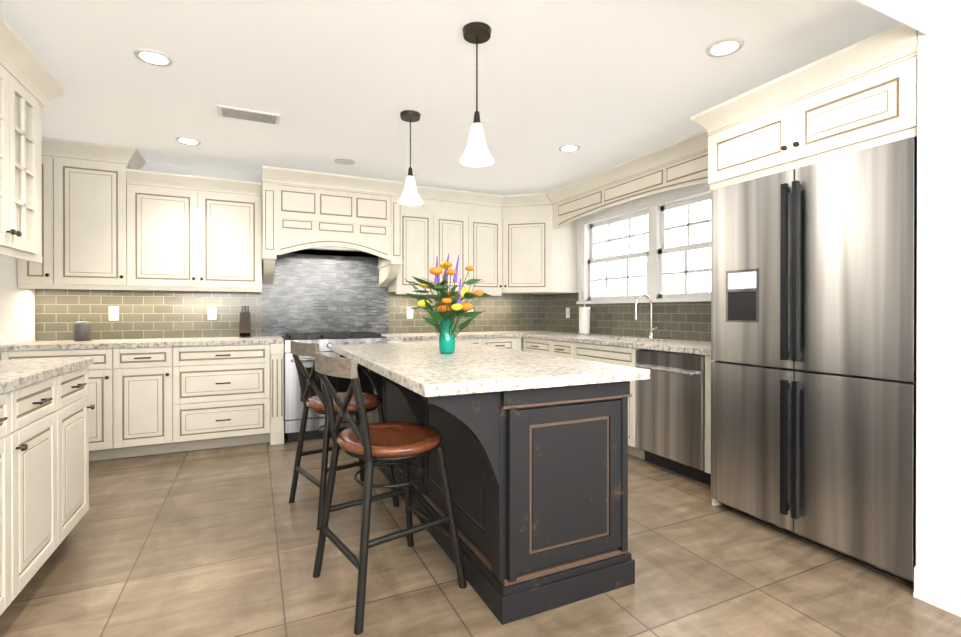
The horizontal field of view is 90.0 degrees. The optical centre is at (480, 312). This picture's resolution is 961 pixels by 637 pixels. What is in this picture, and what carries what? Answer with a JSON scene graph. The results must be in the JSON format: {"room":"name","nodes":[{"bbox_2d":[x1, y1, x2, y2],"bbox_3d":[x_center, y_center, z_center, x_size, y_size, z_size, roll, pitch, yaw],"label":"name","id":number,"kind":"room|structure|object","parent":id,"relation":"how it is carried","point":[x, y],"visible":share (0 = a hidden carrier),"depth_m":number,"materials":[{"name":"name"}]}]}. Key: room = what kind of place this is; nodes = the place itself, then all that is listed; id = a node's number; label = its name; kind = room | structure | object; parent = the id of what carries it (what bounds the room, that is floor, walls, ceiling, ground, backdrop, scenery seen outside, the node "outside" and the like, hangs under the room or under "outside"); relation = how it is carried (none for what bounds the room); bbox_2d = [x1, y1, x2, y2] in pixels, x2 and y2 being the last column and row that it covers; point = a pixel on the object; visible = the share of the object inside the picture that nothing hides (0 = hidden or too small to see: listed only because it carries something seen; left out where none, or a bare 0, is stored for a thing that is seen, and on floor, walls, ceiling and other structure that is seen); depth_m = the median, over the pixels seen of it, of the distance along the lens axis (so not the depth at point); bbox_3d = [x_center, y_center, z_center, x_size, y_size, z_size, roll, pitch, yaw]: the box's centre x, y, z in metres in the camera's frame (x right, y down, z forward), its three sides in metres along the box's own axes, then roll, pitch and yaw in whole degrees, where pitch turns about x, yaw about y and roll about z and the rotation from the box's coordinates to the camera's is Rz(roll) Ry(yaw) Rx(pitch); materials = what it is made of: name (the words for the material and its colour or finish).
{"room":"kitchen","nodes":[
{"label":"kitchen","id":0,"kind":"room"},
{"bbox_2d":[0,255,34,359],"bbox_3d":[-2.059,-0.090,0.494,0.470,2.500,7.680,0,0,-25],"label":"wall","id":1,"kind":"structure","parent":0,"point":[17,314],"depth_m":3.61,"materials":[{"name":"white paint"}]},
{"bbox_2d":[0,51,43,258],"bbox_3d":[-2.367,-0.734,2.147,0.377,0.855,0.743,0,0,-25],"label":"upper cabinet","id":2,"kind":"object","parent":1,"relation":"attached to","point":[30,86],"depth_m":2.38,"materials":[{"name":"beige paint"}]},
{"bbox_2d":[140,161,600,296],"bbox_3d":[-2.068,-0.106,4.844,9.500,2.500,0.200,0,0,-25],"label":"wall","id":3,"kind":"structure","parent":0,"point":[194,171],"depth_m":4.54,"materials":[{"name":"white paint"}]},
{"bbox_2d":[35,253,542,340],"bbox_3d":[-1.436,-0.181,5.026,4.958,0.850,0.008,0,0,-25],"label":"tile backsplash","id":4,"kind":"structure","parent":3,"relation":"attached to","point":[306,293],"depth_m":4.79,"materials":[{"name":"tile"}]},
{"bbox_2d":[109,307,118,319],"bbox_3d":[-3.197,0.007,4.190,0.070,0.120,0.005,0,0,-25],"label":"wall outlet","id":5,"kind":"object","parent":4,"relation":"attached to","point":[113,313],"depth_m":4.19,"materials":[{"name":"white plastic"}]},
{"bbox_2d":[208,307,215,319],"bbox_3d":[-2.518,0.006,4.510,0.070,0.120,0.005,0,0,-25],"label":"wall outlet","id":6,"kind":"object","parent":4,"relation":"attached to","point":[211,310],"depth_m":4.51,"materials":[{"name":"white plastic"}]},
{"bbox_2d":[407,308,412,317],"bbox_3d":[-0.781,0.003,5.328,0.070,0.120,0.005,0,0,-25],"label":"wall outlet","id":7,"kind":"object","parent":4,"relation":"attached to","point":[409,312],"depth_m":5.32,"materials":[{"name":"white plastic"}]},
{"bbox_2d":[262,165,404,286],"bbox_3d":[-1.437,-0.770,4.674,1.254,0.990,0.638,0,0,-25],"label":"range hood","id":8,"kind":"object","parent":3,"relation":"attached to","point":[312,212],"visible":0.98,"depth_m":4.45,"materials":[{"name":"beige paint"}]},
{"bbox_2d":[0,0,901,194],"bbox_3d":[-0.454,-1.393,1.411,9.500,0.100,7.980,0,0,-25],"label":"ceiling","id":9,"kind":"structure","parent":0,"point":[605,84],"depth_m":2.72,"materials":[{"name":"white paint"}]},
{"bbox_2d":[133,49,172,66],"bbox_3d":[-1.725,-1.344,2.537,0.175,0.005,0.175,0,0,-34],"label":"recessed light","id":10,"kind":"object","parent":9,"relation":"in","point":[152,57],"depth_m":2.53,"materials":[{"name":"white"}]},
{"bbox_2d":[175,137,200,144],"bbox_3d":[-2.299,-1.349,3.781,0.175,0.005,0.175,0,0,-31],"label":"recessed light","id":11,"kind":"object","parent":9,"relation":"in","point":[184,140],"depth_m":3.78,"materials":[{"name":"white"}]},
{"bbox_2d":[217,104,279,124],"bbox_3d":[-1.573,-1.343,3.271,0.380,0.014,0.180,0,0,-25],"label":"ceiling vent","id":12,"kind":"object","parent":9,"relation":"in","point":[248,114],"visible":1,"depth_m":3.25,"materials":[{"name":"white metal"}]},
{"bbox_2d":[334,158,354,164],"bbox_3d":[-1.214,-1.350,4.292,0.179,0.005,0.179,0,0,-34],"label":"recessed light","id":13,"kind":"object","parent":9,"relation":"in","point":[344,161],"depth_m":4.28,"materials":[{"name":"white"}]},
{"bbox_2d":[398,110,422,204],"bbox_3d":[-0.477,-1.050,3.269,0.170,0.599,0.170,0,0,-25],"label":"pendant light","id":14,"kind":"object","parent":9,"relation":"hanging from","point":[410,196],"visible":1,"depth_m":3.24,"materials":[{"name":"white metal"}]},
{"bbox_2d":[459,22,494,166],"bbox_3d":[-0.017,-1.034,2.292,0.170,0.624,0.170,0,0,-25],"label":"pendant light","id":15,"kind":"object","parent":9,"relation":"hanging from","point":[476,153],"visible":1,"depth_m":2.27,"materials":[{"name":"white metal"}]},
{"bbox_2d":[558,144,579,151],"bbox_3d":[0.729,-1.349,3.946,0.175,0.005,0.175,0,0,-34],"label":"recessed light","id":16,"kind":"object","parent":9,"relation":"in","point":[565,148],"depth_m":3.94,"materials":[{"name":"white"}]},
{"bbox_2d":[705,38,743,56],"bbox_3d":[1.239,-1.344,2.440,0.175,0.005,0.175,0,0,-31],"label":"recessed light","id":17,"kind":"object","parent":9,"relation":"in","point":[724,47],"depth_m":2.43,"materials":[{"name":"white"}]},
{"bbox_2d":[856,0,960,33],"bbox_3d":[-1.291,-1.224,0.255,7.000,0.230,0.400,0,0,-25],"label":"ceiling beam","id":18,"kind":"structure","parent":9,"relation":"attached to","point":[927,16],"depth_m":1.78,"materials":[{"name":"white paint"}]},
{"bbox_2d":[0,433,960,636],"bbox_3d":[-0.454,1.181,1.420,9.500,0.050,7.980,0,0,-25],"label":"floor","id":19,"kind":"structure","parent":0,"point":[218,542],"depth_m":2.12,"materials":[{"name":"tile"}]},
{"bbox_2d":[0,389,27,615],"bbox_3d":[-1.828,0.719,1.291,0.618,0.876,0.836,0,0,-25],"label":"base cabinet","id":20,"kind":"object","parent":19,"relation":"on","point":[13,406],"depth_m":1.76,"materials":[{"name":"beige paint"}]},
{"bbox_2d":[28,373,67,581],"bbox_3d":[-2.077,0.718,1.820,0.618,0.876,0.566,0,0,-25],"label":"base cabinet","id":21,"kind":"object","parent":19,"relation":"on","point":[44,455],"depth_m":2.04,"materials":[{"name":"beige paint"}]},
{"bbox_2d":[0,357,92,396],"bbox_3d":[-1.549,0.264,0.713,0.632,0.040,3.840,0,0,-25],"label":"countertop","id":22,"kind":"structure","parent":21,"relation":"on","point":[15,374],"depth_m":2.07,"materials":[{"name":"beige stone"}]},
{"bbox_2d":[1,348,123,461],"bbox_3d":[-3.226,0.710,3.846,0.708,0.876,0.618,0,0,-25],"label":"base cabinet","id":23,"kind":"object","parent":19,"relation":"on","point":[106,373],"depth_m":3.68,"materials":[{"name":"beige paint"}]},
{"bbox_2d":[68,365,91,533],"bbox_3d":[-2.257,0.716,2.201,0.618,0.876,0.508,0,0,-25],"label":"base cabinet","id":24,"kind":"object","parent":19,"relation":"on","point":[78,382],"depth_m":2.40,"materials":[{"name":"beige paint"}]},
{"bbox_2d":[124,348,159,457],"bbox_3d":[-2.807,0.710,4.043,0.447,0.876,0.618,0,0,-25],"label":"base cabinet","id":25,"kind":"object","parent":19,"relation":"on","point":[154,396],"depth_m":3.78,"materials":[{"name":"beige paint"}]},
{"bbox_2d":[160,344,275,453],"bbox_3d":[-2.292,0.709,4.280,0.803,0.876,0.629,0,0,-25],"label":"base cabinet","id":26,"kind":"object","parent":19,"relation":"on","point":[212,395],"depth_m":4.00,"materials":[{"name":"beige paint"}]},
{"bbox_2d":[0,336,283,351],"bbox_3d":[-2.696,0.252,4.083,1.870,0.040,0.625,0,0,-25],"label":"countertop","id":27,"kind":"structure","parent":26,"relation":"on","point":[58,345],"depth_m":3.79,"materials":[{"name":"beige stone"}]},
{"bbox_2d":[73,318,90,340],"bbox_3d":[-3.271,0.139,3.947,0.116,0.186,0.116,0,0,-25],"label":"canister","id":28,"kind":"object","parent":27,"relation":"on","point":[82,330],"visible":1,"depth_m":3.91,"materials":[{"name":"grey metal"}]},
{"bbox_2d":[239,306,250,337],"bbox_3d":[-2.212,0.083,4.517,0.100,0.294,0.189,0,0,-25],"label":"knife block","id":29,"kind":"object","parent":27,"relation":"on","point":[245,317],"visible":0.96,"depth_m":4.48,"materials":[{"name":"brown"}]},
{"bbox_2d":[281,332,386,440],"bbox_3d":[-1.417,0.673,4.637,0.906,0.945,0.711,0,0,-25],"label":"range","id":30,"kind":"object","parent":19,"relation":"on","point":[293,399],"visible":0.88,"depth_m":4.31,"materials":[{"name":"silver metal"}]},
{"bbox_2d":[289,340,398,529],"bbox_3d":[-0.838,0.660,2.877,0.535,0.988,0.494,0,0,-39],"label":"stool","id":31,"kind":"object","parent":19,"relation":"on","point":[317,403],"visible":0.67,"depth_m":2.79,"materials":[{"name":"grey metal"}]},
{"bbox_2d":[312,352,466,634],"bbox_3d":[-0.410,0.663,2.051,0.535,0.988,0.494,0,0,-37],"label":"stool","id":32,"kind":"object","parent":19,"relation":"on","point":[371,443],"visible":1,"depth_m":1.97,"materials":[{"name":"grey metal"}]},
{"bbox_2d":[387,337,455,342],"bbox_3d":[-0.684,0.706,5.037,0.582,0.876,0.629,0,0,-25],"label":"base cabinet","id":33,"kind":"object","parent":19,"relation":"on","point":[388,341],"depth_m":4.71,"materials":[{"name":"beige paint"}]},
{"bbox_2d":[456,336,515,349],"bbox_3d":[-0.113,0.705,5.312,0.799,0.876,0.618,0,0,-25],"label":"base cabinet","id":34,"kind":"object","parent":19,"relation":"on","point":[510,343],"depth_m":5.12,"materials":[{"name":"beige paint"}]},
{"bbox_2d":[381,332,522,339],"bbox_3d":[-0.346,0.248,5.189,1.495,0.040,0.625,0,0,-25],"label":"countertop","id":35,"kind":"structure","parent":34,"relation":"on","point":[462,335],"depth_m":5.03,"materials":[{"name":"beige stone"}]},
{"bbox_2d":[338,353,634,624],"bbox_3d":[-0.182,0.716,2.762,0.915,0.872,2.010,0,0,-25],"label":"kitchen island","id":36,"kind":"object","parent":19,"relation":"on","point":[535,445],"depth_m":1.93,"materials":[{"name":"black wood"}]},
{"bbox_2d":[332,341,649,396],"bbox_3d":[-0.182,0.258,2.760,0.995,0.044,2.100,0,0,-25],"label":"island countertop","id":37,"kind":"structure","parent":36,"relation":"on","point":[421,367],"depth_m":2.06,"materials":[{"name":"beige stone"}]},
{"bbox_2d":[405,254,491,353],"bbox_3d":[-0.187,-0.064,2.789,0.528,0.600,0.503,0,0,-25],"label":"vase","id":38,"kind":"object","parent":37,"relation":"on","point":[444,298],"visible":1,"depth_m":2.75,"materials":[{"name":"green glass"}]},
{"bbox_2d":[521,339,544,353],"bbox_3d":[0.880,0.706,5.153,0.658,0.876,0.550,0,0,-25],"label":"base cabinet","id":39,"kind":"object","parent":19,"relation":"on","point":[530,345],"depth_m":5.06,"materials":[{"name":"beige paint"}]},
{"bbox_2d":[545,339,568,357],"bbox_3d":[1.074,0.707,4.742,0.658,0.876,0.476,0,0,-25],"label":"base cabinet","id":40,"kind":"object","parent":19,"relation":"on","point":[552,347],"depth_m":4.68,"materials":[{"name":"beige paint"}]},
{"bbox_2d":[569,343,676,459],"bbox_3d":[1.324,0.709,4.210,0.658,0.876,0.816,0,0,-25],"label":"base cabinet","id":41,"kind":"object","parent":19,"relation":"on","point":[615,349],"depth_m":3.85,"materials":[{"name":"beige paint"}]},
{"bbox_2d":[497,331,710,354],"bbox_3d":[1.168,0.250,4.514,0.665,0.040,3.137,0,0,-25],"label":"countertop","id":42,"kind":"structure","parent":41,"relation":"on","point":[681,346],"depth_m":4.04,"materials":[{"name":"beige stone"}]},
{"bbox_2d":[577,304,591,334],"bbox_3d":[1.095,0.068,5.052,0.150,0.319,0.150,0,0,-25],"label":"paper towel","id":43,"kind":"object","parent":42,"relation":"on","point":[584,320],"visible":0.96,"depth_m":5.00,"materials":[{"name":"white paper"}]},
{"bbox_2d":[633,339,648,342],"bbox_3d":[1.312,0.365,4.216,0.424,0.212,0.704,0,0,-25],"label":"sink","id":44,"kind":"object","parent":42,"relation":"in","point":[634,340],"depth_m":4.34,"materials":[{"name":"beige stone"}]},
{"bbox_2d":[634,294,657,337],"bbox_3d":[1.471,0.030,4.264,0.220,0.400,0.097,0,0,-25],"label":"faucet","id":45,"kind":"object","parent":42,"relation":"on","point":[651,334],"visible":1,"depth_m":4.30,"materials":[{"name":"silver metal"}]},
{"bbox_2d":[636,349,710,484],"bbox_3d":[1.575,0.714,3.545,0.656,0.871,0.594,0,0,-25],"label":"dishwasher","id":46,"kind":"object","parent":19,"relation":"on","point":[670,435],"visible":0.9,"depth_m":3.38,"materials":[{"name":"silver metal"}]},
{"bbox_2d":[705,355,711,473],"bbox_3d":[1.809,0.713,3.204,0.637,0.876,0.217,0,0,-25],"label":"base cabinet","id":47,"kind":"object","parent":19,"relation":"on","point":[708,360],"depth_m":3.14,"materials":[{"name":"beige paint"}]},
{"bbox_2d":[711,137,916,583],"bbox_3d":[1.941,0.215,2.580,0.915,1.874,0.965,0,0,-25],"label":"fridge","id":48,"kind":"object","parent":19,"relation":"on","point":[813,340],"visible":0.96,"depth_m":2.28,"materials":[{"name":"silver metal"}]},
{"bbox_2d":[913,566,960,616],"bbox_3d":[2.521,1.100,0.361,0.020,0.120,3.530,0,0,-25],"label":"baseboard","id":49,"kind":"structure","parent":19,"relation":"on","point":[939,591],"depth_m":1.88,"materials":[{"name":"white wood"}]},
{"bbox_2d":[916,21,960,582],"bbox_3d":[3.009,-0.090,0.587,1.060,2.500,3.530,0,0,-25],"label":"wall pier","id":50,"kind":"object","parent":19,"relation":"on","point":[938,470],"depth_m":1.89,"materials":[{"name":"white paint"}]},
{"bbox_2d":[577,186,684,296],"bbox_3d":[1.771,-0.103,4.248,0.180,2.500,4.150,0,0,-25],"label":"wall","id":51,"kind":"structure","parent":0,"point":[595,237],"depth_m":5.43,"materials":[{"name":"white paint"}]},
{"bbox_2d":[543,292,710,341],"bbox_3d":[1.478,0.009,4.652,0.007,0.472,3.120,0,0,-25],"label":"tile backsplash","id":52,"kind":"structure","parent":51,"relation":"attached to","point":[691,321],"depth_m":4.64,"materials":[{"name":"tile"}]},
{"bbox_2d":[566,308,569,317],"bbox_3d":[1.019,0.002,5.607,0.006,0.120,0.070,0,0,-25],"label":"wall outlet","id":53,"kind":"object","parent":52,"relation":"attached to","point":[567,309],"depth_m":5.60,"materials":[{"name":"white plastic"}]},
{"bbox_2d":[576,182,710,303],"bbox_3d":[1.621,-0.584,4.480,0.192,0.980,2.140,0,0,-25],"label":"window","id":54,"kind":"structure","parent":51,"relation":"in","point":[655,208],"depth_m":4.49,"materials":[{"name":"white wood"}]},
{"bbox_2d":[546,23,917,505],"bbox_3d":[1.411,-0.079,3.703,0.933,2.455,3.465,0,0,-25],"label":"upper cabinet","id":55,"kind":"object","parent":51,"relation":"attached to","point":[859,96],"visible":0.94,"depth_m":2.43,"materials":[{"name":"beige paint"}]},
{"label":"outside","id":56,"kind":"structure","parent":0,"visible":0},
{"bbox_2d":[601,200,710,296],"bbox_3d":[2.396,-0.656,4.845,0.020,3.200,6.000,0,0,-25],"label":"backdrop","id":57,"kind":"structure","parent":56,"point":[699,282],"depth_m":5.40,"materials":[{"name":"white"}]}
]}

